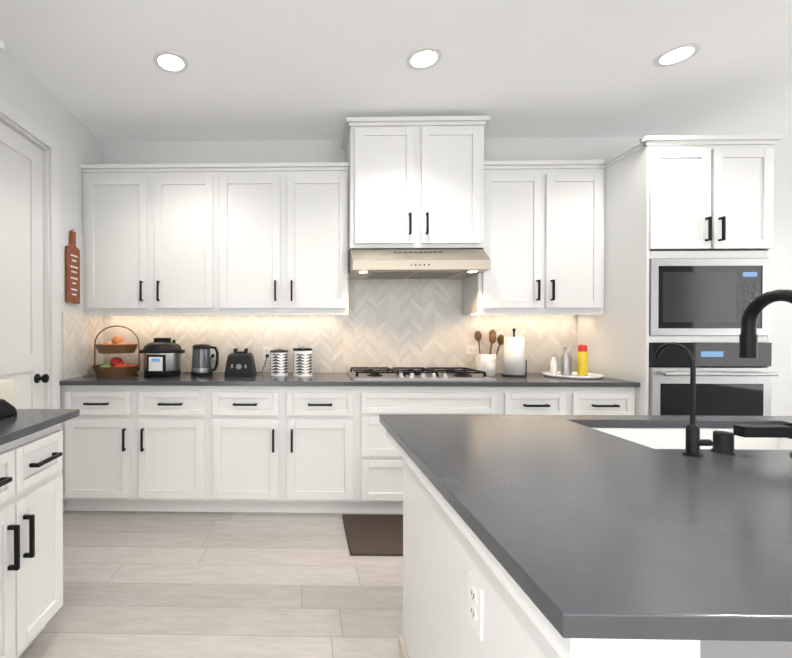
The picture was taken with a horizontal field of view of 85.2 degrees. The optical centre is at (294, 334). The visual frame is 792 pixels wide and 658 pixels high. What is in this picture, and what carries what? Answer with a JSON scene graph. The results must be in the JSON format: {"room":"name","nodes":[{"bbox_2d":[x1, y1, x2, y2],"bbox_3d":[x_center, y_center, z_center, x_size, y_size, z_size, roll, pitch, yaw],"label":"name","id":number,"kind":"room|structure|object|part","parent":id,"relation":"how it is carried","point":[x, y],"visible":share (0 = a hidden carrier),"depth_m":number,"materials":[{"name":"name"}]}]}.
{"room":"kitchen","nodes":[
{"label":"kitchen","id":0,"kind":"room"},
{"bbox_2d":[0,50,101,511],"bbox_3d":[-1.721,-0.161,-0.048,0.120,2.810,7.000,0,0,1],"label":"wall","id":1,"kind":"structure","parent":0,"point":[26,93],"depth_m":2.88,"materials":[{"name":"white paint"}]},
{"bbox_2d":[0,39,3,49],"bbox_3d":[-1.457,-0.707,0.981,0.360,1.110,1.676,0,0,1],"label":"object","id":2,"kind":"structure","parent":1,"relation":"attached to","point":[1,45],"depth_m":1.80,"materials":[{"name":"white paint"}]},
{"bbox_2d":[0,121,48,408],"bbox_3d":[-1.641,0.012,2.292,0.140,2.410,0.844,0,0,1],"label":"pantry door","id":3,"kind":"structure","parent":1,"relation":"in","point":[21,269],"depth_m":2.52,"materials":[{"name":"white wood"}]},
{"bbox_3d":[-1.599,0.277,2.645,0.070,0.060,0.060,0,0,1],"label":"pantry door knob","id":4,"kind":"part","parent":3,"relation":"part of","materials":[{"name":"black metal"}]},
{"bbox_2d":[0,96,59,408],"bbox_3d":[-1.662,-0.033,2.292,0.138,2.525,1.050,0,0,1],"label":"door frame","id":5,"kind":"structure","parent":1,"relation":"attached to","point":[51,312],"depth_m":2.72,"materials":[{"name":"white wood"}]},
{"bbox_2d":[65,229,79,303],"bbox_3d":[-1.577,-0.490,2.970,0.030,0.529,0.155,0,0,1],"label":"cutting board","id":6,"kind":"object","parent":1,"relation":"hanging from","point":[72,262],"visible":1,"depth_m":2.95,"materials":[{"name":"brown wood"}]},
{"bbox_2d":[19,511,402,657],"bbox_3d":[1.440,1.295,-0.046,9.400,0.100,7.120,0,0,1],"label":"floor","id":7,"kind":"structure","parent":0,"point":[146,584],"depth_m":2.01,"materials":[{"name":"beige wood"}]},
{"bbox_2d":[0,423,62,657],"bbox_3d":[-1.276,0.792,1.449,0.702,0.885,0.620,0,0,1],"label":"base cabinet","id":8,"kind":"object","parent":7,"relation":"on","point":[31,538],"visible":1,"depth_m":1.52,"materials":[{"name":"white paint"}]},
{"bbox_2d":[0,409,79,445],"bbox_3d":[-1.276,0.335,1.464,0.702,0.030,0.656,0,0,1],"label":"countertop","id":9,"kind":"structure","parent":8,"relation":"on","point":[23,423],"depth_m":1.56,"materials":[{"name":"stone"}]},
{"bbox_2d":[0,380,12,404],"bbox_3d":[-1.324,0.253,1.672,0.300,0.130,0.150,0,0,1],"label":"storage box","id":10,"kind":"object","parent":9,"relation":"on","point":[6,390],"visible":0.56,"depth_m":1.71,"materials":[{"name":"beige"}]},
{"bbox_2d":[0,399,17,419],"bbox_3d":[-1.131,0.280,1.572,0.070,0.079,0.174,0,0,1],"label":"mouse","id":11,"kind":"object","parent":9,"relation":"on","point":[7,409],"visible":1,"depth_m":1.59,"materials":[{"name":"black plastic"}]},
{"bbox_2d":[61,385,208,511],"bbox_3d":[-1.083,0.781,3.132,1.016,0.884,0.624,0,0,1],"label":"base cabinet","id":12,"kind":"object","parent":7,"relation":"on","point":[128,448],"depth_m":2.83,"materials":[{"name":"white paint"}]},
{"bbox_2d":[59,372,639,386],"bbox_3d":[0.338,0.324,3.088,3.860,0.030,0.643,0,0,1],"label":"countertop","id":13,"kind":"structure","parent":12,"relation":"on","point":[332,379],"depth_m":2.79,"materials":[{"name":"stone"}]},
{"bbox_2d":[92,325,140,376],"bbox_3d":[-1.352,0.118,3.177,0.350,0.380,0.340,0,0,1],"label":"fruit basket","id":14,"kind":"object","parent":13,"relation":"on","point":[117,367],"visible":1,"depth_m":3.09,"materials":[{"name":"wicker"}]},
{"bbox_2d":[140,338,184,377],"bbox_3d":[-0.993,0.166,3.136,0.316,0.285,0.290,0,0,1],"label":"pressure cooker","id":15,"kind":"object","parent":13,"relation":"on","point":[162,357],"visible":1,"depth_m":3.03,"materials":[{"name":"black plastic"}]},
{"bbox_2d":[191,344,218,376],"bbox_3d":[-0.677,0.190,3.153,0.210,0.238,0.160,0,0,1],"label":"electric kettle","id":16,"kind":"object","parent":13,"relation":"on","point":[201,360],"visible":1,"depth_m":3.10,"materials":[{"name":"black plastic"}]},
{"bbox_2d":[224,348,255,376],"bbox_3d":[-0.406,0.206,3.156,0.210,0.205,0.213,0,0,1],"label":"toaster","id":17,"kind":"object","parent":13,"relation":"on","point":[240,363],"visible":1,"depth_m":3.06,"materials":[{"name":"black plastic"}]},
{"bbox_2d":[270,347,287,375],"bbox_3d":[-0.117,0.201,3.181,0.140,0.215,0.139,0,0,1],"label":"canister","id":18,"kind":"object","parent":13,"relation":"on","point":[279,362],"visible":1,"depth_m":3.12,"materials":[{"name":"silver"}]},
{"bbox_2d":[293,345,312,376],"bbox_3d":[0.063,0.194,3.157,0.148,0.230,0.147,0,0,1],"label":"canister","id":19,"kind":"object","parent":13,"relation":"on","point":[302,361],"visible":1,"depth_m":3.09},
{"bbox_2d":[346,367,495,380],"bbox_3d":[0.886,0.283,3.070,0.960,0.052,0.490,0,0,1],"label":"gas cooktop","id":20,"kind":"object","parent":13,"relation":"in","point":[416,373],"visible":1,"depth_m":2.93,"materials":[{"name":"silver metal"}]},
{"bbox_2d":[474,329,503,375],"bbox_3d":[1.502,0.132,3.207,0.221,0.352,0.168,0,0,1],"label":"utensil crock","id":21,"kind":"object","parent":13,"relation":"on","point":[486,363],"visible":0.81,"depth_m":3.16,"materials":[{"name":"ceramic"}]},
{"bbox_2d":[501,328,526,376],"bbox_3d":[1.637,0.130,3.113,0.176,0.357,0.175,0,0,1],"label":"paper towel holder","id":22,"kind":"object","parent":13,"relation":"on","point":[513,356],"visible":1,"depth_m":3.06,"materials":[{"name":"white paper"}]},
{"bbox_2d":[542,345,603,378],"bbox_3d":[2.046,0.190,3.075,0.380,0.238,0.378,0,0,1],"label":"tray","id":23,"kind":"object","parent":13,"relation":"on","point":[582,365],"visible":1,"depth_m":3.03,"materials":[{"name":"white ceramic"}]},
{"bbox_2d":[561,347,570,375],"bbox_3d":[1.986,0.192,3.056,0.062,0.210,0.061,0,0,1],"label":"oil bottle","id":24,"kind":"object","parent":23,"relation":"on","point":[565,358],"depth_m":3.04,"materials":[{"name":"silver metal"}]},
{"bbox_2d":[568,349,571,374],"bbox_3d":[2.047,0.202,3.125,0.054,0.190,0.053,0,0,1],"label":"vinegar bottle","id":25,"kind":"object","parent":23,"relation":"on","point":[568,349],"depth_m":3.10,"materials":[{"name":"beige glass"}]},
{"bbox_2d":[209,386,360,512],"bbox_3d":[-0.074,0.781,3.110,1.002,0.884,0.624,0,0,1],"label":"base cabinet","id":26,"kind":"object","parent":7,"relation":"on","point":[299,449],"depth_m":2.81,"materials":[{"name":"white paint"}]},
{"bbox_2d":[342,514,402,555],"bbox_3d":[0.965,1.220,2.554,1.300,0.016,0.500,0,0,1],"label":"kitchen mat","id":27,"kind":"object","parent":7,"relation":"on","point":[373,535],"visible":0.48,"depth_m":2.53,"materials":[{"name":"brown"}]},
{"bbox_2d":[361,386,504,513],"bbox_3d":[0.901,0.782,3.090,0.950,0.884,0.624,0,0,1],"label":"base cabinet","id":28,"kind":"object","parent":7,"relation":"on","point":[381,463],"depth_m":2.79,"materials":[{"name":"white paint"}]},
{"bbox_2d":[505,387,634,414],"bbox_3d":[1.822,0.782,3.070,0.892,0.884,0.624,0,0,1],"label":"base cabinet","id":29,"kind":"object","parent":7,"relation":"on","point":[518,400],"depth_m":2.76,"materials":[{"name":"white paint"}]},
{"bbox_2d":[386,430,791,657],"bbox_3d":[1.731,0.795,1.054,2.765,0.885,1.148,0,0,1],"label":"kitchen island","id":30,"kind":"object","parent":7,"relation":"on","point":[445,549],"visible":0.31,"depth_m":0.99,"materials":[{"name":"white paint"}]},
{"bbox_2d":[468,570,482,640],"bbox_3d":[0.406,0.608,0.942,0.009,0.114,0.070,0,0,1],"label":"outlet","id":31,"kind":"object","parent":30,"relation":"attached to","point":[475,603],"visible":1,"depth_m":0.93,"materials":[{"name":"white plastic"}]},
{"bbox_2d":[379,414,791,641],"bbox_3d":[1.770,0.310,1.050,2.887,0.085,1.186,0,0,1],"label":"island countertop","id":32,"kind":"structure","parent":30,"relation":"on","point":[579,526],"depth_m":0.74,"materials":[{"name":"stone"}]},
{"bbox_2d":[654,342,712,456],"bbox_3d":[1.075,0.172,1.165,0.060,0.300,0.143,0,0,1],"label":"tap","id":33,"kind":"object","parent":32,"relation":"on","point":[694,442],"visible":1,"depth_m":1.11,"materials":[{"name":"black metal"}]},
{"bbox_2d":[593,428,791,449],"bbox_3d":[1.410,0.472,1.365,0.812,0.242,0.422,0,0,1],"label":"undermount sink","id":34,"kind":"object","parent":32,"relation":"in","point":[663,438],"depth_m":1.56,"materials":[{"name":"white ceramic"}]},
{"bbox_3d":[1.175,0.294,1.143,0.048,0.055,0.048,0,0,1],"label":"air switch button","id":35,"kind":"part","parent":32,"relation":"part of","materials":[{"name":"black metal"}]},
{"bbox_2d":[733,289,791,455],"bbox_3d":[1.280,0.097,1.160,0.229,0.448,0.218,0,0,1],"label":"faucet","id":36,"kind":"object","parent":32,"relation":"on","point":[748,334],"visible":1,"depth_m":1.19,"materials":[{"name":"black metal"}]},
{"bbox_2d":[577,134,782,415],"bbox_3d":[2.660,-0.020,2.971,0.848,2.490,0.774,0,0,1],"label":"tall cabinet","id":37,"kind":"object","parent":7,"relation":"on","point":[688,233],"visible":0.73,"depth_m":2.66,"materials":[{"name":"white paint"}]},
{"bbox_2d":[0,0,791,141],"bbox_3d":[1.440,-1.615,-0.065,9.400,0.100,7.120,0,0,1],"label":"ceiling","id":38,"kind":"structure","parent":0,"point":[260,70],"depth_m":2.45,"materials":[{"name":"white paint"}]},
{"bbox_2d":[153,51,187,72],"bbox_3d":[-0.718,-1.580,2.422,0.196,0.004,0.196,0,0,1],"label":"recessed light","id":39,"kind":"object","parent":38,"relation":"in","point":[170,62],"visible":1,"depth_m":2.42,"materials":[{"name":"white plastic"}]},
{"bbox_2d":[406,47,441,69],"bbox_3d":[0.742,-1.579,2.391,0.196,0.004,0.196,0,0,1],"label":"recessed light","id":40,"kind":"object","parent":38,"relation":"in","point":[424,58],"visible":1,"depth_m":2.38,"materials":[{"name":"white plastic"}]},
{"bbox_2d":[654,43,700,66],"bbox_3d":[2.162,-1.579,2.361,0.196,0.004,0.196,0,0,1],"label":"recessed light","id":41,"kind":"object","parent":38,"relation":"in","point":[677,55],"visible":1,"depth_m":2.36,"materials":[{"name":"white plastic"}]},
{"bbox_2d":[102,135,791,415],"bbox_3d":[2.254,-0.183,3.428,7.920,2.810,0.120,0,0,1],"label":"wall","id":42,"kind":"structure","parent":0,"point":[310,151],"depth_m":3.36,"materials":[{"name":"white paint"}]},
{"bbox_2d":[81,166,224,314],"bbox_3d":[-1.083,-0.703,3.270,1.010,1.072,0.328,0,0,1],"label":"upper cabinet","id":43,"kind":"object","parent":42,"relation":"attached to","point":[150,232],"depth_m":3.11,"materials":[{"name":"white paint"}]},
{"bbox_2d":[217,162,348,314],"bbox_3d":[-0.087,-0.703,3.248,0.982,1.072,0.328,0,0,1],"label":"upper cabinet","id":44,"kind":"object","parent":42,"relation":"attached to","point":[223,239],"depth_m":3.09,"materials":[{"name":"white paint"}]},
{"bbox_2d":[62,279,576,379],"bbox_3d":[0.339,-0.155,3.115,3.860,0.928,0.583,0,0,1],"label":"tile backsplash","id":45,"kind":"structure","parent":42,"relation":"attached to","point":[391,323],"depth_m":3.39,"materials":[{"name":"tile"}]},
{"bbox_2d":[210,346,216,359],"bbox_3d":[-0.667,0.152,3.415,0.070,0.114,0.009,0,0,1],"label":"outlet","id":46,"kind":"object","parent":45,"relation":"attached to","point":[214,353],"visible":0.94,"depth_m":3.41,"materials":[{"name":"white plastic"}]},
{"bbox_2d":[263,346,271,359],"bbox_3d":[-0.222,0.152,3.406,0.070,0.114,0.009,0,0,1],"label":"outlet","id":47,"kind":"object","parent":45,"relation":"attached to","point":[266,349],"visible":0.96,"depth_m":3.40,"materials":[{"name":"white plastic"}]},
{"bbox_2d":[466,346,478,353],"bbox_3d":[1.443,0.122,3.370,0.114,0.070,0.009,0,0,1],"label":"outlet","id":48,"kind":"object","parent":45,"relation":"attached to","point":[472,349],"visible":0.9,"depth_m":3.37,"materials":[{"name":"white plastic"}]},
{"bbox_2d":[341,116,490,250],"bbox_3d":[0.879,-1.083,3.157,1.013,0.923,0.464,0,0,1],"label":"upper cabinet","id":49,"kind":"object","parent":42,"relation":"attached to","point":[416,182],"visible":0.94,"depth_m":2.97,"materials":[{"name":"white paint"}]},
{"bbox_2d":[348,248,490,278],"bbox_3d":[0.878,-0.532,3.122,0.942,0.175,0.518,0,0,1],"label":"steel range hood","id":50,"kind":"object","parent":49,"relation":"attached to","point":[447,263],"visible":0.98,"depth_m":2.91,"materials":[{"name":"silver metal"}]},
{"bbox_2d":[462,160,606,314],"bbox_3d":[1.813,-0.707,3.190,0.915,1.120,0.364,0,0,1],"label":"upper cabinet","id":51,"kind":"object","parent":42,"relation":"attached to","point":[543,248],"visible":0.92,"depth_m":3.05,"materials":[{"name":"white paint"}]}
]}

